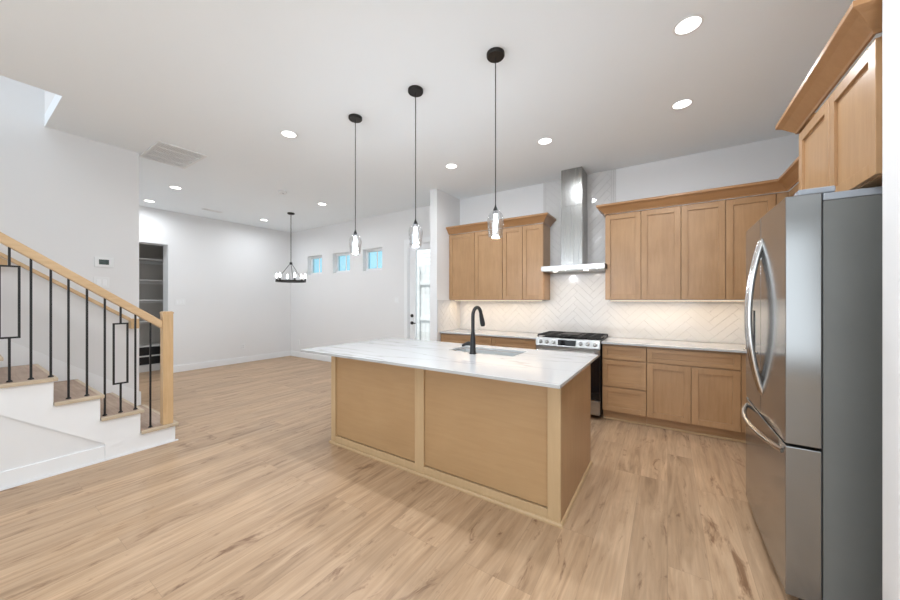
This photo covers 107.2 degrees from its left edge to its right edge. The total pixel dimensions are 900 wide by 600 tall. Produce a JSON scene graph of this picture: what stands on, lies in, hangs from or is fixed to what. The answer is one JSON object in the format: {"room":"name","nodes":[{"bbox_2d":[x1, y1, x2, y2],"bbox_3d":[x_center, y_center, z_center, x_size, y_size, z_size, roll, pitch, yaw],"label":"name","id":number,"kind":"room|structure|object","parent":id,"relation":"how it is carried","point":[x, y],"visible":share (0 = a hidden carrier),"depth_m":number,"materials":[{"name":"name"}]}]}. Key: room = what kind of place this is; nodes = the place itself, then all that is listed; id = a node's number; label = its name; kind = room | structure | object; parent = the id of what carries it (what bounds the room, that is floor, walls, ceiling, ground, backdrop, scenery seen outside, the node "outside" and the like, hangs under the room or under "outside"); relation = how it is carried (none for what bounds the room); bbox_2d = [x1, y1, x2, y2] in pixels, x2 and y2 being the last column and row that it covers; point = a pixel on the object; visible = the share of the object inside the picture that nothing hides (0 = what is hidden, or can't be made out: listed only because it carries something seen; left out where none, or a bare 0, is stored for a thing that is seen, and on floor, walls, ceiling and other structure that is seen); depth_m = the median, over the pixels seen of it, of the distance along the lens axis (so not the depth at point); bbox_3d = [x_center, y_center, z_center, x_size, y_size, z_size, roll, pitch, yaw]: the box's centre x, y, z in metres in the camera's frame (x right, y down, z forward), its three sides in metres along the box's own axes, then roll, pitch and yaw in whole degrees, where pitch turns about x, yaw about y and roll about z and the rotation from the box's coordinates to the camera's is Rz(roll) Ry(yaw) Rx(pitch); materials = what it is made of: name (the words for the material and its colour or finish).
{"room":"kitchen","nodes":[
{"label":"kitchen","id":0,"kind":"room"},
{"bbox_2d":[45,91,54,112],"bbox_3d":[-3.580,-3.018,3.070,0.885,2.380,0.120,0,0,33],"label":"wall","id":1,"kind":"structure","parent":0,"point":[49,96],"depth_m":3.14,"materials":[{"name":"paint"}]},
{"bbox_2d":[0,75,138,393],"bbox_3d":[-5.253,-1.408,1.435,0.120,5.600,5.843,0,0,33],"label":"wall","id":2,"kind":"structure","parent":0,"point":[72,200],"depth_m":3.38,"materials":[{"name":"paint"}]},
{"bbox_2d":[0,252,138,328],"bbox_3d":[-4.234,-0.601,2.788,0.100,1.835,2.422,0,0,33],"label":"wall handrail","id":3,"kind":"object","parent":2,"relation":"attached to","point":[2,261],"visible":0.68,"depth_m":3.30,"materials":[{"name":"brown wood"}]},
{"bbox_2d":[93,277,108,287],"bbox_3d":[-3.766,-0.193,3.586,0.008,0.120,0.120,0,0,33],"label":"light switch","id":4,"kind":"object","parent":2,"relation":"attached to","point":[103,282],"visible":0.83,"depth_m":3.59,"materials":[{"name":"white plastic"}]},
{"bbox_2d":[94,257,113,267],"bbox_3d":[-3.749,-0.413,3.600,0.022,0.110,0.150,0,0,33],"label":"thermostat","id":5,"kind":"object","parent":2,"relation":"attached to","point":[106,262],"visible":1,"depth_m":3.59,"materials":[{"name":"white plastic"}]},
{"bbox_2d":[139,244,162,343],"bbox_3d":[-6.522,0.092,6.576,0.120,2.600,1.650,0,0,33],"label":"wall","id":6,"kind":"structure","parent":0,"point":[146,271],"depth_m":6.91,"materials":[{"name":"grey paint"}]},
{"bbox_2d":[139,320,148,323],"bbox_3d":[-6.269,0.441,6.407,0.470,0.072,1.385,0,0,33],"label":"shelf","id":7,"kind":"object","parent":6,"relation":"attached to","point":[140,321],"visible":0.02,"depth_m":6.69,"materials":[{"name":"grey wood"}]},
{"bbox_2d":[139,342,159,347],"bbox_3d":[-6.269,0.926,6.407,0.470,0.072,1.385,0,0,33],"label":"shelf","id":8,"kind":"object","parent":6,"relation":"attached to","point":[147,344],"visible":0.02,"depth_m":6.63,"materials":[{"name":"grey wood"}]},
{"bbox_2d":[139,258,162,264],"bbox_3d":[-6.269,-0.789,6.407,0.470,0.072,1.385,0,0,33],"label":"shelf","id":9,"kind":"object","parent":6,"relation":"attached to","point":[141,260],"visible":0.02,"depth_m":6.79,"materials":[{"name":"grey wood"}]},
{"bbox_2d":[139,279,162,284],"bbox_3d":[-6.269,-0.374,6.407,0.470,0.072,1.385,0,0,33],"label":"shelf","id":10,"kind":"object","parent":6,"relation":"attached to","point":[141,281],"visible":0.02,"depth_m":6.78,"materials":[{"name":"grey wood"}]},
{"bbox_2d":[139,300,162,302],"bbox_3d":[-6.269,0.021,6.407,0.470,0.072,1.385,0,0,33],"label":"shelf","id":11,"kind":"object","parent":6,"relation":"attached to","point":[140,301],"visible":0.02,"depth_m":6.82,"materials":[{"name":"grey wood"}]},
{"bbox_3d":[-6.269,1.116,6.407,0.470,0.072,1.385,0,0,33],"label":"shelf","id":12,"kind":"object","parent":6,"relation":"attached to","visible":0},
{"bbox_2d":[139,346,159,355],"bbox_3d":[-6.199,1.004,6.478,0.408,0.150,0.800,0,0,33],"label":"storage bin","id":13,"kind":"object","parent":12,"relation":"on","point":[144,351],"visible":0.2,"depth_m":6.57,"materials":[{"name":"black metal"}]},
{"bbox_2d":[139,206,290,365],"bbox_3d":[-5.200,-0.158,6.816,0.270,3.100,3.900,0,0,33],"label":"wall","id":14,"kind":"structure","parent":0,"point":[224,272],"depth_m":7.06,"materials":[{"name":"paint"}]},
{"bbox_2d":[173,351,289,372],"bbox_3d":[-4.689,1.327,7.335,0.016,0.130,2.439,0,0,33],"label":"baseboard","id":15,"kind":"structure","parent":14,"relation":"attached to","point":[187,367],"depth_m":7.16,"materials":[{"name":"white wood"}]},
{"bbox_2d":[0,356,798,599],"bbox_3d":[-2.580,1.442,1.810,12.100,0.100,9.800,0,0,33],"label":"floor","id":16,"kind":"structure","parent":0,"point":[252,499],"depth_m":2.06,"materials":[{"name":"brown wood"}]},
{"bbox_2d":[0,339,178,490],"bbox_3d":[-4.142,-0.130,2.050,1.062,3.045,3.677,0,0,33],"label":"staircase","id":17,"kind":"structure","parent":16,"relation":"on","point":[44,433],"depth_m":2.75,"materials":[{"name":"paint"}]},
{"bbox_2d":[0,232,173,427],"bbox_3d":[-3.440,-0.184,2.285,0.088,2.789,2.451,0,0,33],"label":"stair railing","id":18,"kind":"object","parent":17,"relation":"on","point":[165,323],"visible":1,"depth_m":2.96,"materials":[{"name":"brown wood"}]},
{"bbox_2d":[139,363,159,372],"bbox_3d":[-6.266,1.327,6.402,0.500,0.131,1.380,0,0,33],"label":"plinth","id":19,"kind":"object","parent":16,"relation":"on","point":[142,368],"visible":0.02,"depth_m":6.50,"materials":[{"name":"white wood"}]},
{"bbox_2d":[139,355,159,365],"bbox_3d":[-6.199,1.185,6.478,0.408,0.150,0.800,0,0,33],"label":"storage bin","id":20,"kind":"object","parent":16,"relation":"on","point":[154,359],"visible":0.18,"depth_m":6.53,"materials":[{"name":"black metal"}]},
{"bbox_2d":[329,349,592,528],"bbox_3d":[0.015,0.947,3.040,2.237,0.890,0.969,0,0,33],"label":"kitchen island","id":21,"kind":"object","parent":16,"relation":"on","point":[532,443],"visible":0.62,"depth_m":2.45,"materials":[{"name":"brown wood"}]},
{"bbox_2d":[301,337,598,388],"bbox_3d":[-0.073,0.489,3.079,2.482,0.022,1.260,0,0,33],"label":"island countertop","id":22,"kind":"structure","parent":21,"relation":"on","point":[544,368],"depth_m":2.69,"materials":[{"name":"white stone"}]},
{"bbox_2d":[462,306,484,353],"bbox_3d":[0.222,0.263,3.072,0.141,0.428,0.244,0,0,33],"label":"kitchen faucet","id":23,"kind":"object","parent":22,"relation":"on","point":[472,343],"visible":1,"depth_m":2.97,"materials":[{"name":"black metal"}]},
{"bbox_2d":[456,348,521,356],"bbox_3d":[0.352,0.602,3.159,0.667,0.200,0.332,0,0,33],"label":"sink","id":24,"kind":"object","parent":22,"relation":"in","point":[465,349],"visible":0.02,"depth_m":3.30,"materials":[{"name":"silver metal"}]},
{"bbox_2d":[441,333,491,350],"bbox_3d":[0.377,0.948,5.144,0.876,0.888,0.579,0,0,33],"label":"base cabinet","id":25,"kind":"object","parent":16,"relation":"on","point":[453,338],"visible":0.14,"depth_m":4.92,"materials":[{"name":"brown wood"}]},
{"bbox_2d":[440,329,540,338],"bbox_3d":[0.640,0.490,4.944,1.525,0.025,0.602,0,0,33],"label":"countertop","id":26,"kind":"structure","parent":25,"relation":"on","point":[524,335],"depth_m":4.79,"materials":[{"name":"white stone"}]},
{"bbox_2d":[492,337,535,352],"bbox_3d":[1.017,0.948,4.725,0.651,0.888,0.579,0,0,33],"label":"base cabinet","id":27,"kind":"object","parent":16,"relation":"on","point":[496,341],"visible":0.18,"depth_m":4.48,"materials":[{"name":"brown wood"}]},
{"bbox_2d":[536,331,607,415],"bbox_3d":[1.566,0.889,4.269,0.760,0.926,0.703,0,0,33],"label":"gas range","id":28,"kind":"object","parent":16,"relation":"on","point":[574,342],"visible":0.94,"depth_m":3.96,"materials":[{"name":"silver metal"}]},
{"bbox_2d":[538,348,599,400],"bbox_3d":[1.405,0.880,4.023,0.750,0.553,0.117,0,0,33],"label":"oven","id":29,"kind":"object","parent":28,"relation":"in","point":[595,365],"depth_m":3.86,"materials":[{"name":"black metal"}]},
{"bbox_2d":[538,335,607,340],"bbox_3d":[1.599,0.477,4.318,0.758,0.020,0.584,0,0,33],"label":"cooktop","id":30,"kind":"object","parent":28,"relation":"in","point":[586,337],"depth_m":4.10,"materials":[{"name":"black glass"}]},
{"bbox_2d":[602,344,646,425],"bbox_3d":[2.123,0.948,4.000,0.445,0.888,0.579,0,0,33],"label":"base cabinet","id":31,"kind":"object","parent":16,"relation":"on","point":[624,367],"visible":0.98,"depth_m":3.77,"materials":[{"name":"brown wood"}]},
{"bbox_2d":[647,347,746,442],"bbox_3d":[2.679,0.948,3.636,0.881,0.888,0.579,0,0,33],"label":"base cabinet","id":32,"kind":"object","parent":16,"relation":"on","point":[698,392],"visible":0.91,"depth_m":3.40,"materials":[{"name":"brown wood"}]},
{"bbox_2d":[741,186,881,599],"bbox_3d":[2.078,0.445,1.692,0.876,1.885,0.918,0,0,33],"label":"refrigerator","id":33,"kind":"object","parent":16,"relation":"on","point":[811,413],"visible":1,"depth_m":1.45,"materials":[{"name":"silver metal"}]},
{"bbox_3d":[2.826,0.948,2.498,0.609,0.888,1.169,0,0,33],"label":"base cabinet","id":34,"kind":"object","parent":16,"relation":"on","visible":0},
{"bbox_2d":[601,337,745,352],"bbox_3d":[2.418,0.490,3.103,1.932,0.025,1.732,0,0,33],"label":"countertop","id":35,"kind":"structure","parent":34,"relation":"on","point":[691,345],"depth_m":3.60,"materials":[{"name":"white stone"}]},
{"bbox_2d":[0,0,881,231],"bbox_3d":[-2.580,-1.768,1.810,12.100,0.120,9.800,0,0,33],"label":"ceiling","id":36,"kind":"structure","parent":0,"point":[220,80],"depth_m":2.63,"materials":[{"name":"paint"}]},
{"bbox_2d":[139,141,207,168],"bbox_3d":[-3.267,-1.702,3.918,0.680,0.012,0.448,0,0,33],"label":"ceiling vent","id":37,"kind":"object","parent":36,"relation":"in","point":[162,152],"visible":0.95,"depth_m":3.90,"materials":[{"name":"white plastic"}]},
{"bbox_2d":[169,186,181,189],"bbox_3d":[-4.152,-1.705,5.023,0.162,0.006,0.162,0,0,33],"label":"recessed light","id":38,"kind":"object","parent":36,"relation":"in","point":[172,187],"visible":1,"depth_m":5.01,"materials":[{"name":"white plastic"}]},
{"bbox_2d":[202,208,222,212],"bbox_3d":[-4.512,-1.704,6.305,0.100,0.008,0.320,0,0,33],"label":"ceiling vent","id":39,"kind":"object","parent":36,"relation":"in","point":[203,208],"visible":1,"depth_m":6.29,"materials":[{"name":"white plastic"}]},
{"bbox_2d":[278,190,286,194],"bbox_3d":[-2.628,-1.688,5.207,0.132,0.038,0.132,0,0,33],"label":"smoke detector","id":40,"kind":"object","parent":36,"relation":"attached to","point":[282,192],"visible":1,"depth_m":5.17,"materials":[{"name":"white plastic"}]},
{"bbox_2d":[280,130,297,137],"bbox_3d":[-1.653,-1.705,3.407,0.162,0.006,0.162,0,0,33],"label":"recessed light","id":41,"kind":"object","parent":36,"relation":"in","point":[289,134],"visible":1,"depth_m":3.41,"materials":[{"name":"white plastic"}]},
{"bbox_2d":[275,212,305,282],"bbox_3d":[-3.107,-1.032,6.488,0.549,1.350,0.557,0,0,33],"label":"chandelier","id":42,"kind":"object","parent":36,"relation":"hanging from","point":[294,280],"visible":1,"depth_m":6.47,"materials":[{"name":"brown metal"}]},
{"bbox_2d":[348,113,361,253],"bbox_3d":[-0.882,-1.073,3.095,0.124,1.270,0.124,0,0,33],"label":"pendant light","id":43,"kind":"object","parent":36,"relation":"hanging from","point":[355,118],"visible":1,"depth_m":3.09,"materials":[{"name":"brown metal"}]},
{"bbox_2d":[408,85,422,245],"bbox_3d":[-0.279,-1.073,2.694,0.124,1.270,0.124,0,0,33],"label":"pendant light","id":44,"kind":"object","parent":36,"relation":"hanging from","point":[415,91],"visible":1,"depth_m":2.69,"materials":[{"name":"brown metal"}]},
{"bbox_2d":[445,164,457,168],"bbox_3d":[0.019,-1.705,4.219,0.162,0.006,0.162,0,0,33],"label":"recessed light","id":45,"kind":"object","parent":36,"relation":"in","point":[449,166],"visible":1,"depth_m":4.23,"materials":[{"name":"white plastic"}]},
{"bbox_2d":[487,47,504,236],"bbox_3d":[0.315,-1.073,2.298,0.124,1.270,0.124,0,0,33],"label":"pendant light","id":46,"kind":"object","parent":36,"relation":"hanging from","point":[495,55],"visible":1,"depth_m":2.29,"materials":[{"name":"brown metal"}]},
{"bbox_2d":[537,138,552,144],"bbox_3d":[1.017,-1.705,3.557,0.162,0.006,0.162,0,0,33],"label":"recessed light","id":47,"kind":"object","parent":36,"relation":"in","point":[544,141],"visible":1,"depth_m":3.56,"materials":[{"name":"white plastic"}]},
{"bbox_2d":[671,99,692,109],"bbox_3d":[2.018,-1.705,2.887,0.162,0.006,0.162,0,0,33],"label":"recessed light","id":48,"kind":"object","parent":36,"relation":"in","point":[684,103],"visible":1,"depth_m":2.89,"materials":[{"name":"white plastic"}]},
{"bbox_2d":[672,14,703,35],"bbox_3d":[1.476,-1.705,2.059,0.162,0.006,0.162,0,0,33],"label":"recessed light","id":49,"kind":"object","parent":36,"relation":"in","point":[689,24],"visible":1,"depth_m":2.06,"materials":[{"name":"white plastic"}]},
{"bbox_2d":[430,189,459,341],"bbox_3d":[-0.065,-0.158,5.381,0.143,3.100,0.670,0,0,33],"label":"wall","id":50,"kind":"structure","parent":0,"point":[444,208],"depth_m":5.17,"materials":[{"name":"paint"}]},
{"bbox_2d":[291,134,798,355],"bbox_3d":[-0.567,-0.158,6.204,10.650,3.100,0.183,0,0,33],"label":"wall","id":51,"kind":"structure","parent":0,"point":[356,305],"depth_m":4.79,"materials":[{"name":"paint"}]},
{"bbox_2d":[290,350,330,361],"bbox_3d":[-2.444,1.327,7.331,3.775,0.130,0.016,0,0,33],"label":"baseboard","id":52,"kind":"structure","parent":51,"relation":"attached to","point":[292,353],"depth_m":7.89,"materials":[{"name":"white wood"}]},
{"bbox_2d":[311,256,321,274],"bbox_3d":[-3.130,-0.833,7.931,0.550,0.440,0.065,0,0,33],"label":"window","id":53,"kind":"structure","parent":51,"relation":"in","point":[315,257],"depth_m":8.02,"materials":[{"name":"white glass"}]},
{"bbox_2d":[336,252,349,272],"bbox_3d":[-2.329,-0.833,7.406,0.565,0.440,0.065,0,0,33],"label":"window","id":54,"kind":"structure","parent":51,"relation":"in","point":[341,254],"depth_m":7.51,"materials":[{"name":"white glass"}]},
{"bbox_2d":[366,248,381,270],"bbox_3d":[-1.522,-0.838,6.877,0.555,0.450,0.065,0,0,33],"label":"window","id":55,"kind":"structure","parent":51,"relation":"in","point":[379,249],"depth_m":6.96,"materials":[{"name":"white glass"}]},
{"bbox_2d":[404,237,429,338],"bbox_3d":[-0.372,0.124,6.074,1.070,2.535,0.188,0,0,33],"label":"trim","id":56,"kind":"structure","parent":51,"relation":"attached to","point":[425,239],"depth_m":6.25,"materials":[{"name":"white wood"}]},
{"bbox_2d":[409,243,429,339],"bbox_3d":[-0.408,0.170,6.019,0.870,2.425,0.110,0,0,33],"label":"door","id":57,"kind":"structure","parent":51,"relation":"in","point":[413,249],"depth_m":6.21,"materials":[{"name":"white wood"}]},
{"bbox_2d":[449,228,502,299],"bbox_3d":[0.466,-0.530,5.230,0.930,1.045,0.339,0,0,33],"label":"upper cabinet","id":58,"kind":"object","parent":51,"relation":"attached to","point":[475,258],"visible":0.93,"depth_m":5.07,"materials":[{"name":"brown wood"}]},
{"bbox_2d":[454,300,542,300],"bbox_3d":[0.682,0.000,5.017,1.440,0.014,0.040,0,0,33],"label":"light","id":59,"kind":"object","parent":58,"relation":"attached to","point":[454,300],"visible":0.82,"depth_m":4.96,"materials":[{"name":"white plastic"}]},
{"bbox_2d":[503,223,549,299],"bbox_3d":[1.105,-0.530,4.811,0.596,1.045,0.339,0,0,33],"label":"upper cabinet","id":60,"kind":"object","parent":51,"relation":"attached to","point":[526,248],"visible":1,"depth_m":4.66,"materials":[{"name":"brown wood"}]},
{"bbox_2d":[446,212,555,234],"bbox_3d":[0.724,-1.108,4.999,1.617,0.108,0.412,0,0,33],"label":"crown molding","id":61,"kind":"structure","parent":60,"relation":"on","point":[546,218],"depth_m":4.75,"materials":[{"name":"brown wood"}]},
{"bbox_2d":[541,166,606,273],"bbox_3d":[1.650,-1.040,4.351,0.772,1.334,0.486,0,0,33],"label":"range hood","id":62,"kind":"object","parent":51,"relation":"attached to","point":[574,212],"visible":0.95,"depth_m":4.29,"materials":[{"name":"silver metal"}]},
{"bbox_2d":[605,205,680,299],"bbox_3d":[2.320,-0.530,4.015,0.766,1.045,0.339,0,0,33],"label":"upper cabinet","id":63,"kind":"object","parent":51,"relation":"attached to","point":[643,248],"visible":1,"depth_m":3.86,"materials":[{"name":"brown wood"}]},
{"bbox_2d":[681,192,788,299],"bbox_3d":[3.132,-0.530,3.482,1.173,1.045,0.339,0,0,33],"label":"upper cabinet","id":64,"kind":"object","parent":51,"relation":"attached to","point":[713,233],"visible":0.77,"depth_m":3.50,"materials":[{"name":"brown wood"}]},
{"bbox_2d":[610,300,744,300],"bbox_3d":[2.639,0.000,3.735,1.520,0.014,0.040,0,0,33],"label":"light","id":65,"kind":"object","parent":64,"relation":"attached to","point":[610,300],"visible":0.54,"depth_m":3.75,"materials":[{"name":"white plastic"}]},
{"bbox_2d":[882,0,899,599],"bbox_3d":[2.477,-0.158,0.613,2.129,3.100,0.120,0,0,33],"label":"wall","id":66,"kind":"structure","parent":0,"point":[890,9],"depth_m":1.20,"materials":[{"name":"paint"}]},
{"bbox_3d":[2.995,-0.158,2.061,0.150,3.100,2.869,0,0,33],"label":"wall","id":67,"kind":"structure","parent":0,"visible":0},
{"bbox_2d":[789,183,798,196],"bbox_3d":[2.983,-0.530,2.480,0.328,1.045,1.498,0,0,33],"label":"upper cabinet","id":68,"kind":"object","parent":67,"relation":"attached to","point":[795,189],"visible":0.12,"depth_m":3.04,"materials":[{"name":"brown wood"}]},
{"bbox_2d":[799,36,881,191],"bbox_3d":[2.197,-0.775,1.538,0.609,0.555,0.933,0,0,33],"label":"upper cabinet","id":69,"kind":"object","parent":67,"relation":"attached to","point":[840,147],"visible":0.64,"depth_m":1.52,"materials":[{"name":"brown wood"}]},
{"bbox_2d":[596,0,881,215],"bbox_3d":[2.078,-1.108,2.655,2.030,0.108,2.849,0,0,33],"label":"crown molding","id":70,"kind":"structure","parent":69,"relation":"on","point":[862,20],"depth_m":1.79,"materials":[{"name":"brown wood"}]},
{"label":"outside","id":71,"kind":"structure","parent":0,"visible":0},
{"bbox_3d":[-0.105,1.577,12.611,26.000,0.130,11.020,0,0,33],"label":"ground","id":72,"kind":"structure","parent":71,"visible":0},
{"bbox_2d":[417,264,429,340],"bbox_3d":[-1.029,0.282,9.002,6.809,2.460,0.110,0,0,33],"label":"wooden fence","id":73,"kind":"object","parent":72,"relation":"on","point":[423,271],"visible":0.06,"depth_m":8.81,"materials":[{"name":"white wood"}]},
{"bbox_2d":[417,249,429,264],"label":"transom window","id":74,"kind":"structure","parent":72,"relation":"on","point":[423,256],"depth_m":12.59,"materials":[{"name":"white glass"}]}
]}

